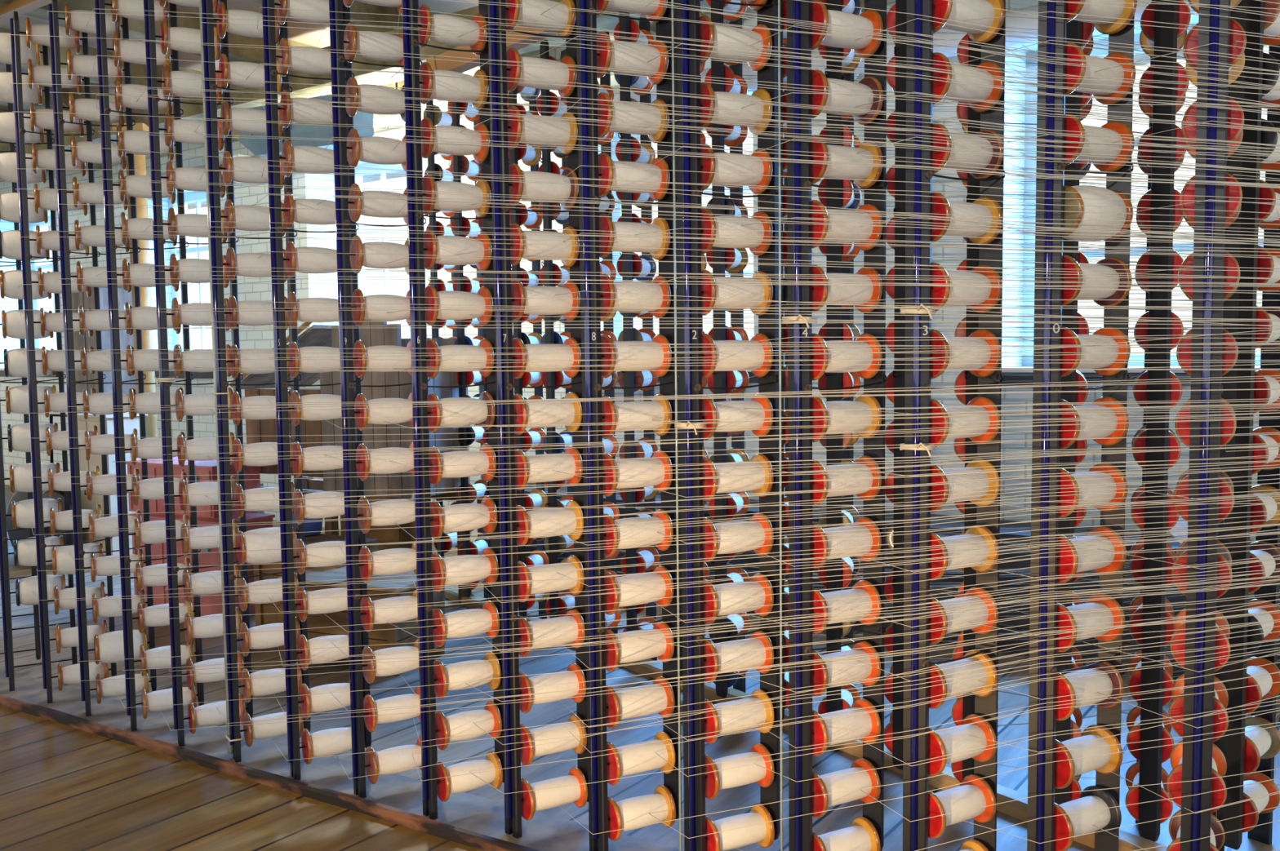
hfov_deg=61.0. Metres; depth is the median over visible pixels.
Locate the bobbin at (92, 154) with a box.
[64,134,128,169]
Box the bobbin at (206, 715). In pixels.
[183,693,246,734]
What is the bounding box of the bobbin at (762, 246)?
[701,207,773,256]
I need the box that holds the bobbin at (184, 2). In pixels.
[159,0,218,14]
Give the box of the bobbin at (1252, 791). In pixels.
[1242,771,1279,833]
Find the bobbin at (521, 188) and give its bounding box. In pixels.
[508,163,578,209]
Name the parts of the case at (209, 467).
lid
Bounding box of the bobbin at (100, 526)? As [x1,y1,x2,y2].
[82,509,142,543]
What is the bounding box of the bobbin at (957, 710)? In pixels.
[951,694,962,726]
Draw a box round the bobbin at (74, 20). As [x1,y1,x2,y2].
[57,2,122,39]
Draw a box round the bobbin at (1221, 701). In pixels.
[1168,673,1228,742]
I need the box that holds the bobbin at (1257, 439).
[1252,426,1279,475]
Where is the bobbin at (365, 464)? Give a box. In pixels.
[355,441,413,481]
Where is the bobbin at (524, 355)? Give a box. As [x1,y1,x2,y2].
[512,337,581,379]
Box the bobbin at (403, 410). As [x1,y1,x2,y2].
[354,392,413,431]
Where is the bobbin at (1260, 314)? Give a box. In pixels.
[1255,306,1279,350]
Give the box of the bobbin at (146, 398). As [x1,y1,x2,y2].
[122,386,183,419]
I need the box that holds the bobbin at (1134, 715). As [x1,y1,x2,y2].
[1126,704,1174,764]
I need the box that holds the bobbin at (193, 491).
[173,475,236,511]
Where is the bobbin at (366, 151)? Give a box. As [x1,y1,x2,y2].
[346,128,406,171]
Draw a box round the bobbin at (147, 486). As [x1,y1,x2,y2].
[126,471,187,506]
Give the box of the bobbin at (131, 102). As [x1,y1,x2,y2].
[108,77,173,114]
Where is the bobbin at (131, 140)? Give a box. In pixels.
[111,124,175,160]
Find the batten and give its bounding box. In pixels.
[0,0,52,23]
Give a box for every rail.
[0,694,539,850]
[444,586,1167,850]
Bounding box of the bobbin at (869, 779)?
[801,758,880,817]
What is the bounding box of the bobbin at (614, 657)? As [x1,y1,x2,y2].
[604,621,674,671]
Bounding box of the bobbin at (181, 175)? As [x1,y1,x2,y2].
[160,160,226,198]
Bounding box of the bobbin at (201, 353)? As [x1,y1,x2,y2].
[168,344,231,377]
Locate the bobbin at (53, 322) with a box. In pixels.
[33,307,93,337]
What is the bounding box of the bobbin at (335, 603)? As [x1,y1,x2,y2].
[295,587,347,622]
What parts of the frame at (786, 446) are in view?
post, post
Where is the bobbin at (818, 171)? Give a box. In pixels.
[811,135,883,187]
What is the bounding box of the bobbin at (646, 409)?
[601,394,671,439]
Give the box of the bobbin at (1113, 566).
[1057,526,1126,583]
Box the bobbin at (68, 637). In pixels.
[49,619,107,653]
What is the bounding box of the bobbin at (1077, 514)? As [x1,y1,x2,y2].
[1073,507,1086,527]
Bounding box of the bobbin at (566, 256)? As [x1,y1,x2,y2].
[510,222,579,266]
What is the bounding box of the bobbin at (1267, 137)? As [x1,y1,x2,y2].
[1260,118,1279,172]
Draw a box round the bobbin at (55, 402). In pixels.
[37,387,96,417]
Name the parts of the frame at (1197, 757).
glass rod, post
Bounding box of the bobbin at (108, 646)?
[88,628,149,665]
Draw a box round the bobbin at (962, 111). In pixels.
[955,101,968,133]
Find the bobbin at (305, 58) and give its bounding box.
[275,37,331,76]
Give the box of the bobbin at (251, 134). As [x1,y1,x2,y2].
[249,109,292,135]
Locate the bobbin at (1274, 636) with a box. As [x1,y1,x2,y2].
[1247,599,1279,654]
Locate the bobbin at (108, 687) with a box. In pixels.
[89,669,151,704]
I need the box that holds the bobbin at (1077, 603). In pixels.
[1072,591,1083,605]
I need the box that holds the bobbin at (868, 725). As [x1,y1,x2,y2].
[801,698,880,756]
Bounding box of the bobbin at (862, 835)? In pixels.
[812,816,880,850]
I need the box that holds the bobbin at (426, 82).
[418,62,488,110]
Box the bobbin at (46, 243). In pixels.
[29,225,88,256]
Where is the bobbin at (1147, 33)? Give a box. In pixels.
[1139,0,1191,57]
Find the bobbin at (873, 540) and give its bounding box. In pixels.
[800,516,881,568]
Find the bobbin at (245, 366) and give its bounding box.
[226,344,290,378]
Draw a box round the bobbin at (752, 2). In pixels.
[699,0,767,10]
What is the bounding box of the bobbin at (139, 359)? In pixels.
[120,344,182,377]
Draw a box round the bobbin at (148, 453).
[124,431,186,465]
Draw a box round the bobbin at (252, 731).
[240,704,303,747]
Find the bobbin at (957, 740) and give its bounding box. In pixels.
[928,714,997,776]
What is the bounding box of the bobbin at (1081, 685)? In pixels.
[1055,659,1124,720]
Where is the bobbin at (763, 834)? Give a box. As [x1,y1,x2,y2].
[705,803,774,850]
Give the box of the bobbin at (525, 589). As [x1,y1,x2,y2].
[516,555,584,602]
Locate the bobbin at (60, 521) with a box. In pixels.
[43,503,104,536]
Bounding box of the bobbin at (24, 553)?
[8,535,63,567]
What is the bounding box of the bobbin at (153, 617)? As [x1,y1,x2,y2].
[132,598,194,634]
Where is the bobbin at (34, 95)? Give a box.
[0,71,44,105]
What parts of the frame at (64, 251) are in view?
glass rod, post, tie rod, tie rod, tie rod, tie rod, post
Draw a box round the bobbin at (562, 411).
[513,391,582,435]
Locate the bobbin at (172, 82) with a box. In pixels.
[157,64,222,103]
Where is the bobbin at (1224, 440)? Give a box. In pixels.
[1174,397,1236,448]
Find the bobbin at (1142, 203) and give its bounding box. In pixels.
[1136,188,1183,235]
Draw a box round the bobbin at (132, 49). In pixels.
[106,32,172,70]
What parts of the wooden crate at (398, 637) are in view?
lid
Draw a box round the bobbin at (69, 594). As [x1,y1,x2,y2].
[47,581,107,615]
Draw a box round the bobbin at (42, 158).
[25,142,88,176]
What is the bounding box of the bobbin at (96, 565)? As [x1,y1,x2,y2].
[84,548,146,582]
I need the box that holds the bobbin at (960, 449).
[953,438,964,462]
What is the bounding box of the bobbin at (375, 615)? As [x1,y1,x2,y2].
[360,590,417,632]
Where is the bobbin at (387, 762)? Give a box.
[364,736,422,784]
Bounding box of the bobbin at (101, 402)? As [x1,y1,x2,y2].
[76,388,137,419]
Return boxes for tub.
[292,513,323,536]
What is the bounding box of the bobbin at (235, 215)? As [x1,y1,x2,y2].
[221,199,286,236]
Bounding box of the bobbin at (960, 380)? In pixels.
[954,370,965,404]
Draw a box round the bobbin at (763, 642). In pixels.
[703,631,773,683]
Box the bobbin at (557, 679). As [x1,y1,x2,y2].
[519,662,586,713]
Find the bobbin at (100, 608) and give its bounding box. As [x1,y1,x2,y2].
[86,588,147,623]
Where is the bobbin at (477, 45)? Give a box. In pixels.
[417,4,487,54]
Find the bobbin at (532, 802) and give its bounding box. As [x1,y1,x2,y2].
[520,767,587,821]
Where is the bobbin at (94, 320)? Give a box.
[72,305,133,335]
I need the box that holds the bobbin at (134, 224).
[114,211,177,246]
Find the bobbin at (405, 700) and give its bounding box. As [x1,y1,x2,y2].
[363,687,420,732]
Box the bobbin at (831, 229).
[811,200,883,250]
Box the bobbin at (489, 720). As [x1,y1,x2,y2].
[435,701,502,751]
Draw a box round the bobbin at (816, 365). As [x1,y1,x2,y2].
[800,333,882,380]
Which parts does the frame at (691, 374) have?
glass rod, post, tie rod, tie rod, tie rod, tie rod, post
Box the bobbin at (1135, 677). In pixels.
[1127,650,1174,706]
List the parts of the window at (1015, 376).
sill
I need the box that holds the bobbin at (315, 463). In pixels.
[290,441,342,477]
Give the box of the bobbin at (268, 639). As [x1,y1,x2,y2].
[236,616,300,657]
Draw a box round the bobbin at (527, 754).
[520,714,586,765]
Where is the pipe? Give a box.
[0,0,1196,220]
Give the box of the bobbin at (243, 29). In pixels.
[213,0,280,44]
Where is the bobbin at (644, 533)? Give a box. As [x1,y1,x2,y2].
[603,509,673,557]
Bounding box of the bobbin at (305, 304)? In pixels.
[284,291,338,328]
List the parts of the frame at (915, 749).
glass rod, post, tie rod, tie rod, tie rod, post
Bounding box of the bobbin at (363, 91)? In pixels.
[345,76,404,121]
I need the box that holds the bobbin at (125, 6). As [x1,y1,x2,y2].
[104,0,170,26]
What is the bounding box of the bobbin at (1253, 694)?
[1245,657,1279,714]
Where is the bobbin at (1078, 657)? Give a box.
[1071,647,1083,672]
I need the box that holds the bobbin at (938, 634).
[929,586,998,644]
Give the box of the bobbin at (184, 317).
[166,297,230,331]
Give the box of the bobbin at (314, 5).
[274,0,329,24]
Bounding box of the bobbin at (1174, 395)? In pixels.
[1132,370,1182,410]
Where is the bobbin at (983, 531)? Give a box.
[929,524,999,580]
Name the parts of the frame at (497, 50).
glass rod, post, tie rod, tie rod, tie rod, tie rod, post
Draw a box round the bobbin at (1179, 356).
[1176,328,1238,376]
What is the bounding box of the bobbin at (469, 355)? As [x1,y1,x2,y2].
[426,338,493,378]
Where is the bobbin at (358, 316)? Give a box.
[351,288,410,327]
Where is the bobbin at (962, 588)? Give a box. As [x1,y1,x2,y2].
[955,581,964,598]
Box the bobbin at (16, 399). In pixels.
[0,385,56,414]
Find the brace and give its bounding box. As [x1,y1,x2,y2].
[426,25,556,72]
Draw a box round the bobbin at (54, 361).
[35,346,94,375]
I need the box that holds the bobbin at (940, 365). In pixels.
[931,328,1001,378]
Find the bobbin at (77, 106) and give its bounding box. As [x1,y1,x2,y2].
[62,93,124,128]
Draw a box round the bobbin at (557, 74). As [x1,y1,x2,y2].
[506,47,577,97]
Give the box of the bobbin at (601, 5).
[595,0,667,23]
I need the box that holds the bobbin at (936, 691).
[928,649,997,709]
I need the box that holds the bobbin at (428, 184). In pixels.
[422,173,490,217]
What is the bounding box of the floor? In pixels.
[0,484,1279,850]
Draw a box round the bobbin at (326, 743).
[299,728,351,764]
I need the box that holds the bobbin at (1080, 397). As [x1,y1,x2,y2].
[1075,370,1088,405]
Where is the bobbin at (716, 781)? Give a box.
[704,743,774,799]
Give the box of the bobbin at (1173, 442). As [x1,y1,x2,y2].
[1131,425,1181,469]
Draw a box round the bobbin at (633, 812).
[607,785,675,841]
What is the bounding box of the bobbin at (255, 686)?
[238,662,302,702]
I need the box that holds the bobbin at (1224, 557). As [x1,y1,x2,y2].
[1171,540,1232,599]
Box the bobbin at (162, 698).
[135,684,198,719]
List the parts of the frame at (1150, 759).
post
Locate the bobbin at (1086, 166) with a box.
[1079,160,1091,179]
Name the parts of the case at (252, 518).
lid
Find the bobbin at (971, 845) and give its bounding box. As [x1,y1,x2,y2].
[959,839,988,850]
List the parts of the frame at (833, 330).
post, post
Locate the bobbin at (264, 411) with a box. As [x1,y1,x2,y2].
[227,390,291,426]
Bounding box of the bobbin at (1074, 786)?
[1069,774,1081,801]
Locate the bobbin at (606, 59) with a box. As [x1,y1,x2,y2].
[596,31,668,84]
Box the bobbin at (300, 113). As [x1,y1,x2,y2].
[277,89,333,128]
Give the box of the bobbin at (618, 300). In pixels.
[600,274,671,318]
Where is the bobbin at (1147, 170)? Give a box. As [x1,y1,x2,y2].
[1137,124,1186,176]
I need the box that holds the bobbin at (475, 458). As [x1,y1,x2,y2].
[428,443,496,485]
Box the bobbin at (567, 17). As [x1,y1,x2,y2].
[505,0,576,39]
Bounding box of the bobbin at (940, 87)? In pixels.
[933,52,1004,111]
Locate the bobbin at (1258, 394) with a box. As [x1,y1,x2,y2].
[1253,368,1279,413]
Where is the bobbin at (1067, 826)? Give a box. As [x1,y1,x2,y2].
[1053,786,1121,850]
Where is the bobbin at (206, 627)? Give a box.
[179,606,243,645]
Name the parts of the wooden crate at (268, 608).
lid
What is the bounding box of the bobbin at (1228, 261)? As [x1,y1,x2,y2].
[1177,251,1239,302]
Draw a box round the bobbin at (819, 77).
[811,68,883,124]
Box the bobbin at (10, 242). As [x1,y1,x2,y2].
[0,230,49,260]
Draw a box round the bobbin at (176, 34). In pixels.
[155,19,222,61]
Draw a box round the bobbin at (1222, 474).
[1173,468,1234,523]
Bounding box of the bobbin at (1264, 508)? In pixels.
[1250,484,1279,533]
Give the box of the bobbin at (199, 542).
[176,519,239,556]
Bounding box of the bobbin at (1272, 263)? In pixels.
[1257,245,1279,292]
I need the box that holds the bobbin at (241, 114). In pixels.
[217,101,283,141]
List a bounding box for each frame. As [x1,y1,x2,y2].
[0,44,77,691]
[0,63,40,660]
[9,10,116,703]
[48,0,156,716]
[94,0,204,732]
[143,0,253,746]
[199,0,311,763]
[262,0,371,781]
[328,0,437,798]
[401,0,504,820]
[426,97,457,586]
[452,102,489,598]
[478,91,518,608]
[487,0,588,839]
[508,87,546,619]
[539,39,573,618]
[576,0,681,850]
[600,30,617,634]
[617,10,657,661]
[671,0,779,850]
[674,0,705,682]
[711,0,745,698]
[777,0,788,720]
[777,0,888,850]
[824,0,853,713]
[891,0,906,770]
[899,0,1005,850]
[962,35,981,779]
[1026,0,1134,850]
[1054,19,1081,804]
[1135,0,1177,842]
[1180,0,1246,850]
[1224,0,1279,850]
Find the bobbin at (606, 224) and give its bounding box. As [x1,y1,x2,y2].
[599,213,670,260]
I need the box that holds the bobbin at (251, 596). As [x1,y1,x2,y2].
[235,572,298,611]
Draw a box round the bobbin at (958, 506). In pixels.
[954,501,964,514]
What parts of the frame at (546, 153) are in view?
post, post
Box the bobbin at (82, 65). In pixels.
[60,48,124,85]
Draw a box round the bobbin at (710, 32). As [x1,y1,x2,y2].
[699,15,772,71]
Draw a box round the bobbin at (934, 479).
[930,458,999,512]
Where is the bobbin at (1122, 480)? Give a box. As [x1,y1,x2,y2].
[1058,462,1128,518]
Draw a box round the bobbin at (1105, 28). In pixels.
[1066,0,1137,34]
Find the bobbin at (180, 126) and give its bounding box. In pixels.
[159,111,224,151]
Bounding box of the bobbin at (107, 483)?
[80,468,140,501]
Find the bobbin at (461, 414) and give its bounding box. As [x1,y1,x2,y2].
[426,391,495,432]
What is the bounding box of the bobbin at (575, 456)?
[515,446,582,490]
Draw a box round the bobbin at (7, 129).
[0,111,46,144]
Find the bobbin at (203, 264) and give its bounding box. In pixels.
[164,253,229,288]
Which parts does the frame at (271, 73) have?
glass rod, post, tie rod, tie rod, tie rod, tie rod, post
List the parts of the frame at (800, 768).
glass rod, post, tie rod, tie rod, tie rod, post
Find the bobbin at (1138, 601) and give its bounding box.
[1128,594,1174,647]
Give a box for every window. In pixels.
[0,216,58,377]
[155,191,213,378]
[355,162,408,324]
[611,132,758,382]
[1001,22,1263,386]
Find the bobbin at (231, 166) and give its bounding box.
[218,150,284,189]
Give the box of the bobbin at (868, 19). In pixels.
[811,0,883,58]
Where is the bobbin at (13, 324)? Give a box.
[0,309,53,339]
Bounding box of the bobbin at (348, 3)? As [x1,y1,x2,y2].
[342,0,402,14]
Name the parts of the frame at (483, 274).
post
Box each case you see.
[125,457,260,518]
[128,511,275,617]
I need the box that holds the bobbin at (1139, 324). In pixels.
[1133,311,1183,351]
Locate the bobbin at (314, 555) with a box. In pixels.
[293,538,346,574]
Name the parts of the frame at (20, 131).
glass rod, post, tie rod, tie rod, tie rod, tie rod, post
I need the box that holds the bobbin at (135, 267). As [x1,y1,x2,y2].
[116,258,179,292]
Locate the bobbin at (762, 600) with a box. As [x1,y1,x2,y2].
[703,573,773,624]
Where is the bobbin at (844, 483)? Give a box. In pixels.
[800,455,881,505]
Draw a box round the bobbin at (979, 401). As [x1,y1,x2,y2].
[930,396,1000,447]
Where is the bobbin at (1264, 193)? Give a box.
[1258,179,1279,230]
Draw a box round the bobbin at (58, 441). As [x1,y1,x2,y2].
[39,425,97,456]
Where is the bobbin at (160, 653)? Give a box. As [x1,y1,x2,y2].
[133,641,195,676]
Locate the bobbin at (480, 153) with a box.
[420,116,489,163]
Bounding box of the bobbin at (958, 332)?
[954,317,965,337]
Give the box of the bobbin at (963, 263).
[956,259,966,271]
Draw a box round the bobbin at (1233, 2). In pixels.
[1187,0,1241,13]
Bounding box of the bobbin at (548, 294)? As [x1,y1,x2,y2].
[511,279,580,320]
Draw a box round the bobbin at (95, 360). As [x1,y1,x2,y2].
[74,345,134,376]
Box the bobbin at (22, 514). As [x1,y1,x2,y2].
[5,497,62,528]
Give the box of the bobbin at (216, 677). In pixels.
[182,650,244,690]
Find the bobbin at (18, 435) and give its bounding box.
[1,422,57,452]
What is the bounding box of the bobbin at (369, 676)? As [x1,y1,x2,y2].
[361,639,419,684]
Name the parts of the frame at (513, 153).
post, post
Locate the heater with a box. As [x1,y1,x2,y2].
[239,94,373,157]
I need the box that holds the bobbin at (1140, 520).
[1130,484,1179,530]
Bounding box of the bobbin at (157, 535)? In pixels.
[128,514,189,550]
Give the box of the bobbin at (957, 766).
[951,760,962,782]
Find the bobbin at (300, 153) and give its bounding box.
[279,139,333,177]
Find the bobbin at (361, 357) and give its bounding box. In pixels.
[352,340,411,377]
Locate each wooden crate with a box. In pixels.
[253,533,378,626]
[277,566,445,676]
[340,515,410,551]
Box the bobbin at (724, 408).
[702,394,773,439]
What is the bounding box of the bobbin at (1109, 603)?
[1056,593,1125,653]
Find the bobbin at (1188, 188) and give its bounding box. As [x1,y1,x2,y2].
[1179,172,1242,228]
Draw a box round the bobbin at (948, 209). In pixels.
[932,192,1003,245]
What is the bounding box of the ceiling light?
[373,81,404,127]
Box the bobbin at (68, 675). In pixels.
[51,662,111,691]
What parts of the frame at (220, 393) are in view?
glass rod, post, tie rod, tie rod, tie rod, tie rod, post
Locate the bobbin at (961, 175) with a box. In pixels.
[955,169,967,189]
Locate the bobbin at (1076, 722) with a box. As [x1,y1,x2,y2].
[1070,708,1082,739]
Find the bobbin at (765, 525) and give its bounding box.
[702,512,773,562]
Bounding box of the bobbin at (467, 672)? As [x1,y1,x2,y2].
[433,652,501,699]
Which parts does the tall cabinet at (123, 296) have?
door, door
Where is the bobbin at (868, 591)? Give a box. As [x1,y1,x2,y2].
[800,580,881,634]
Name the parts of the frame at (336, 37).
glass rod, post, tie rod, tie rod, tie rod, tie rod, post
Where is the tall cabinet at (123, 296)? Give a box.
[71,286,135,413]
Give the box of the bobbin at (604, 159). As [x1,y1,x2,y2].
[598,152,670,200]
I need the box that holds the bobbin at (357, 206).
[348,182,408,224]
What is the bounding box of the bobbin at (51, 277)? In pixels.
[31,267,91,297]
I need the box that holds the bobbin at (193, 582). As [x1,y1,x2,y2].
[177,564,240,602]
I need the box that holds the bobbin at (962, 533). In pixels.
[960,530,964,571]
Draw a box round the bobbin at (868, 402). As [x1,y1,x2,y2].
[800,393,882,442]
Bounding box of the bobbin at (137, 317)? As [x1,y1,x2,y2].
[119,302,181,334]
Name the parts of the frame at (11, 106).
tie rod, tie rod, tie rod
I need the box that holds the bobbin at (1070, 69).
[1065,42,1135,104]
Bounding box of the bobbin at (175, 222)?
[163,207,227,242]
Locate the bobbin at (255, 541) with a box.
[233,527,297,565]
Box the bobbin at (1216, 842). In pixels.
[1166,809,1225,850]
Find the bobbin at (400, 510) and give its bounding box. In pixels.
[357,493,415,533]
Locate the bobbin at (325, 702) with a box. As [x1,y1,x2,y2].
[297,683,350,719]
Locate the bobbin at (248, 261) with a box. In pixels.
[222,246,287,282]
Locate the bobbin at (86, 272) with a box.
[71,261,131,293]
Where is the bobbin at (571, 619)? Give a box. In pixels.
[518,609,585,657]
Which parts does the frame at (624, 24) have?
post, post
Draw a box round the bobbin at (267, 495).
[231,481,295,518]
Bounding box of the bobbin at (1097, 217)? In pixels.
[1062,185,1133,241]
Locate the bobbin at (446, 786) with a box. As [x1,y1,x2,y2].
[436,751,502,802]
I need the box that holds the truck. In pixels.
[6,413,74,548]
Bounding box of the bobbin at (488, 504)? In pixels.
[429,496,497,540]
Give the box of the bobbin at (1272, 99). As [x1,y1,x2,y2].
[1262,52,1279,109]
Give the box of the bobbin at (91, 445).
[78,428,137,460]
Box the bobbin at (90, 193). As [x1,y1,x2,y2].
[66,176,128,210]
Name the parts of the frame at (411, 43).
glass rod, post, tie rod, tie rod, tie rod, tie rod, post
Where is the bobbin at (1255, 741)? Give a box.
[1244,716,1279,776]
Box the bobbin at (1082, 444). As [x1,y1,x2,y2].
[1074,440,1087,466]
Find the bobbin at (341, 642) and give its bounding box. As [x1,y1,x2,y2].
[296,634,348,671]
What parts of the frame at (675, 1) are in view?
post, post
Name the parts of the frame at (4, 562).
glass rod, post, tie rod, tie rod, tie rod, tie rod, post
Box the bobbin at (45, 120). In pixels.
[23,102,86,137]
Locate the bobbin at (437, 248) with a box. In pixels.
[423,229,492,271]
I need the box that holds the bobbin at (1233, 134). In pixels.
[1181,97,1244,157]
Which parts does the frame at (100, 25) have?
glass rod, post, tie rod, tie rod, tie rod, tie rod, post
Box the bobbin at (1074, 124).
[1064,113,1134,171]
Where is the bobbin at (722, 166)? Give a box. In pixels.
[700,143,772,194]
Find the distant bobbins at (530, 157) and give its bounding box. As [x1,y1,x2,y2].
[422,0,968,753]
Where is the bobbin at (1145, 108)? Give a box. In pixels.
[1137,62,1189,118]
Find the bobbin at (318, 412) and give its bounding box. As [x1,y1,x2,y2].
[288,390,341,426]
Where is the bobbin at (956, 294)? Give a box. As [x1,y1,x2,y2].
[931,262,1002,313]
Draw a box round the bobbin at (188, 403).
[170,387,232,422]
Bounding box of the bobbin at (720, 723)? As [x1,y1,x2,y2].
[704,689,774,744]
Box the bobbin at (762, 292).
[701,269,773,315]
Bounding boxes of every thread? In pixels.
[7,34,1279,122]
[10,83,1279,152]
[12,111,1279,181]
[14,188,1279,230]
[15,168,1279,204]
[17,283,1279,288]
[19,236,1273,252]
[20,306,1279,313]
[22,343,1279,354]
[25,380,1275,413]
[28,416,1279,438]
[31,446,1279,477]
[31,461,1279,535]
[31,514,1279,600]
[36,511,1278,571]
[47,10,1279,95]
[49,92,1279,156]
[50,74,1279,146]
[52,144,1279,246]
[56,231,1279,249]
[57,204,1279,239]
[60,278,1275,286]
[61,320,1266,329]
[63,368,1279,371]
[64,389,1279,407]
[67,412,1279,448]
[69,482,1279,559]
[70,443,1279,484]
[70,454,1279,516]
[74,533,1279,600]
[78,568,1279,662]
[79,579,1279,681]
[86,8,1279,90]
[93,55,1279,145]
[96,94,1277,170]
[96,271,1250,278]
[97,131,1279,188]
[99,178,1279,233]
[103,233,1271,269]
[110,457,1279,496]
[111,380,1279,408]
[113,413,1279,462]
[115,595,1279,708]
[116,518,1279,610]
[117,464,1279,528]
[118,493,1279,577]
[122,575,1279,671]
[136,88,1275,152]
[142,225,1279,256]
[142,327,1279,328]
[143,40,1279,132]
[147,134,1279,184]
[149,182,1279,237]
[149,265,1279,293]
[149,401,1213,420]
[154,0,1276,74]
[155,359,1279,360]
[160,619,1279,731]
[161,417,1279,455]
[163,502,1279,508]
[164,474,1279,538]
[164,524,1279,590]
[167,543,1279,619]
[168,583,1279,671]
[190,306,1154,311]
[194,120,1279,186]
[194,361,1279,368]
[199,169,1279,220]
[200,22,1279,109]
[200,77,1279,160]
[204,447,1222,502]
[205,320,1279,324]
[206,417,1276,461]
[208,221,1279,253]
[208,275,1279,291]
[210,377,1278,413]
[211,502,1279,586]
[216,605,1279,724]
[217,478,1279,552]
[222,538,1279,635]
[224,584,1278,679]
[245,62,1279,149]
[250,194,1279,242]
[257,7,1279,89]
[257,251,1279,279]
[262,103,1279,163]
[262,165,1279,213]
[262,302,1279,320]
[268,342,1275,358]
[269,388,1279,403]
[269,533,1279,613]
[271,444,1279,500]
[271,631,1279,761]
[272,426,1279,452]
[273,612,1279,716]
[277,489,1279,549]
[277,577,1279,666]
[315,23,1279,112]
[316,195,1279,243]
[320,368,1279,371]
[322,269,1279,284]
[323,405,1279,428]
[324,137,1279,185]
[324,434,1279,460]
[324,547,1279,632]
[329,102,1279,172]
[329,610,1279,711]
[332,571,1279,656]
[334,296,1279,308]
[336,599,1279,779]
[338,494,1279,556]
[341,461,1267,501]
[380,68,1279,146]
[383,403,1275,428]
[386,257,1279,271]
[386,309,1279,319]
[386,560,1268,637]
[389,432,1279,467]
[392,135,1279,188]
[393,350,1279,369]
[395,474,1277,539]
[396,7,1273,106]
[398,202,1279,245]
[399,600,1279,700]
[409,524,1279,590]
[411,650,1279,782]
[412,621,1279,742]
[444,0,1279,786]
[457,23,1279,106]
[458,248,1279,279]
[459,118,1279,174]
[461,60,1279,130]
[466,611,1279,702]
[467,0,1279,75]
[467,341,1279,363]
[469,682,1279,794]
[470,199,1279,225]
[470,410,1279,426]
[473,445,1279,477]
[473,640,1279,745]
[476,315,1279,325]
[478,563,1279,652]
[479,525,1276,603]
[480,466,1279,523]
[537,35,1279,115]
[540,0,1279,87]
[552,446,1276,478]
[552,492,1279,546]
[553,375,1279,403]
[555,290,1279,327]
[556,532,1278,586]
[558,722,1279,835]
[560,97,1279,155]
[560,639,1279,728]
[561,164,1279,199]
[563,232,1279,258]
[563,343,1279,348]
[564,592,1279,669]
[568,643,1279,753]
[608,0,1279,71]
[629,333,1279,346]
[634,227,1279,244]
[634,352,1279,353]
[640,570,1279,648]
[642,0,1279,105]
[644,119,1273,149]
[644,467,1279,497]
[645,0,1279,61]
[647,43,1266,106]
[648,725,1279,839]
[650,648,1279,741]
[651,146,1279,187]
[651,275,1279,285]
[652,0,1279,81]
[652,407,1279,424]
[653,557,1279,622]
[654,671,1279,777]
[657,498,1279,543]
[733,621,1271,693]
[734,778,1279,850]
[736,337,1279,343]
[738,576,1279,627]
[741,217,1275,236]
[742,92,1279,107]
[746,138,1262,170]
[746,400,1279,411]
[750,24,1279,88]
[752,304,1279,311]
[753,700,1279,782]
[754,524,1279,566]
[755,444,1279,474]
[758,672,1279,748]
[844,297,1279,302]
[850,578,1279,627]
[852,460,1279,476]
[854,17,1275,71]
[855,91,1279,131]
[855,626,1279,682]
[855,703,1279,767]
[857,136,1279,171]
[859,216,1279,241]
[860,528,1279,573]
[860,768,1279,822]
[862,404,1279,414]
[915,328,1279,359]
[946,0,1279,39]
[961,791,1279,844]
[962,11,1279,36]
[963,40,1279,63]
[968,604,1279,636]
[968,695,1279,753]
[969,398,1279,408]
[977,299,1279,301]
[977,555,1279,579]
[978,662,1279,700]
[979,496,1279,511]
[981,133,1276,155]
[981,364,1279,370]
[988,230,1279,236]
[1039,0,1279,8]
[1047,0,1279,23]
[1084,642,1279,672]
[1092,825,1279,850]
[1094,42,1279,71]
[1096,548,1279,569]
[1097,692,1279,728]
[1100,403,1279,408]
[1102,768,1279,813]
[1109,266,1279,275]
[1109,486,1277,499]
[1111,120,1279,142]
[1117,199,1279,214]
[1134,820,1279,850]
[1137,342,1279,346]
[1139,0,1279,17]
[1164,0,1279,14]
[1216,806,1279,822]
[1219,708,1279,719]
[1220,654,1279,664]
[1223,580,1279,589]
[1225,446,1279,452]
[1227,344,1279,346]
[1229,284,1277,285]
[1231,173,1279,180]
[1233,124,1279,129]
[1235,40,1279,47]
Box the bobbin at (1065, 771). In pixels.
[1054,724,1122,789]
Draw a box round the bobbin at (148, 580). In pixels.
[130,556,192,593]
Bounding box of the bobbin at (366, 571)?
[359,543,416,583]
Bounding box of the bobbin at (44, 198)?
[27,183,87,216]
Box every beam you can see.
[0,0,404,88]
[0,0,711,153]
[0,26,201,88]
[0,85,239,142]
[0,108,167,157]
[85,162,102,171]
[250,0,540,66]
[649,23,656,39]
[860,0,864,12]
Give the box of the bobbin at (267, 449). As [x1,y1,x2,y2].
[230,436,293,473]
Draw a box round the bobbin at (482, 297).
[424,284,493,325]
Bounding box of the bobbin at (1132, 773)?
[1124,761,1173,824]
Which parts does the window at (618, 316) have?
sill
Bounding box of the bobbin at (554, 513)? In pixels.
[515,500,583,546]
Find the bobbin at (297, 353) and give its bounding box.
[286,342,340,377]
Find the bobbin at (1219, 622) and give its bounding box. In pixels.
[1169,608,1231,672]
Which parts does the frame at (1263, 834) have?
post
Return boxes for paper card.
[1169,516,1187,544]
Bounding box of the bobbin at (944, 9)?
[933,0,1004,43]

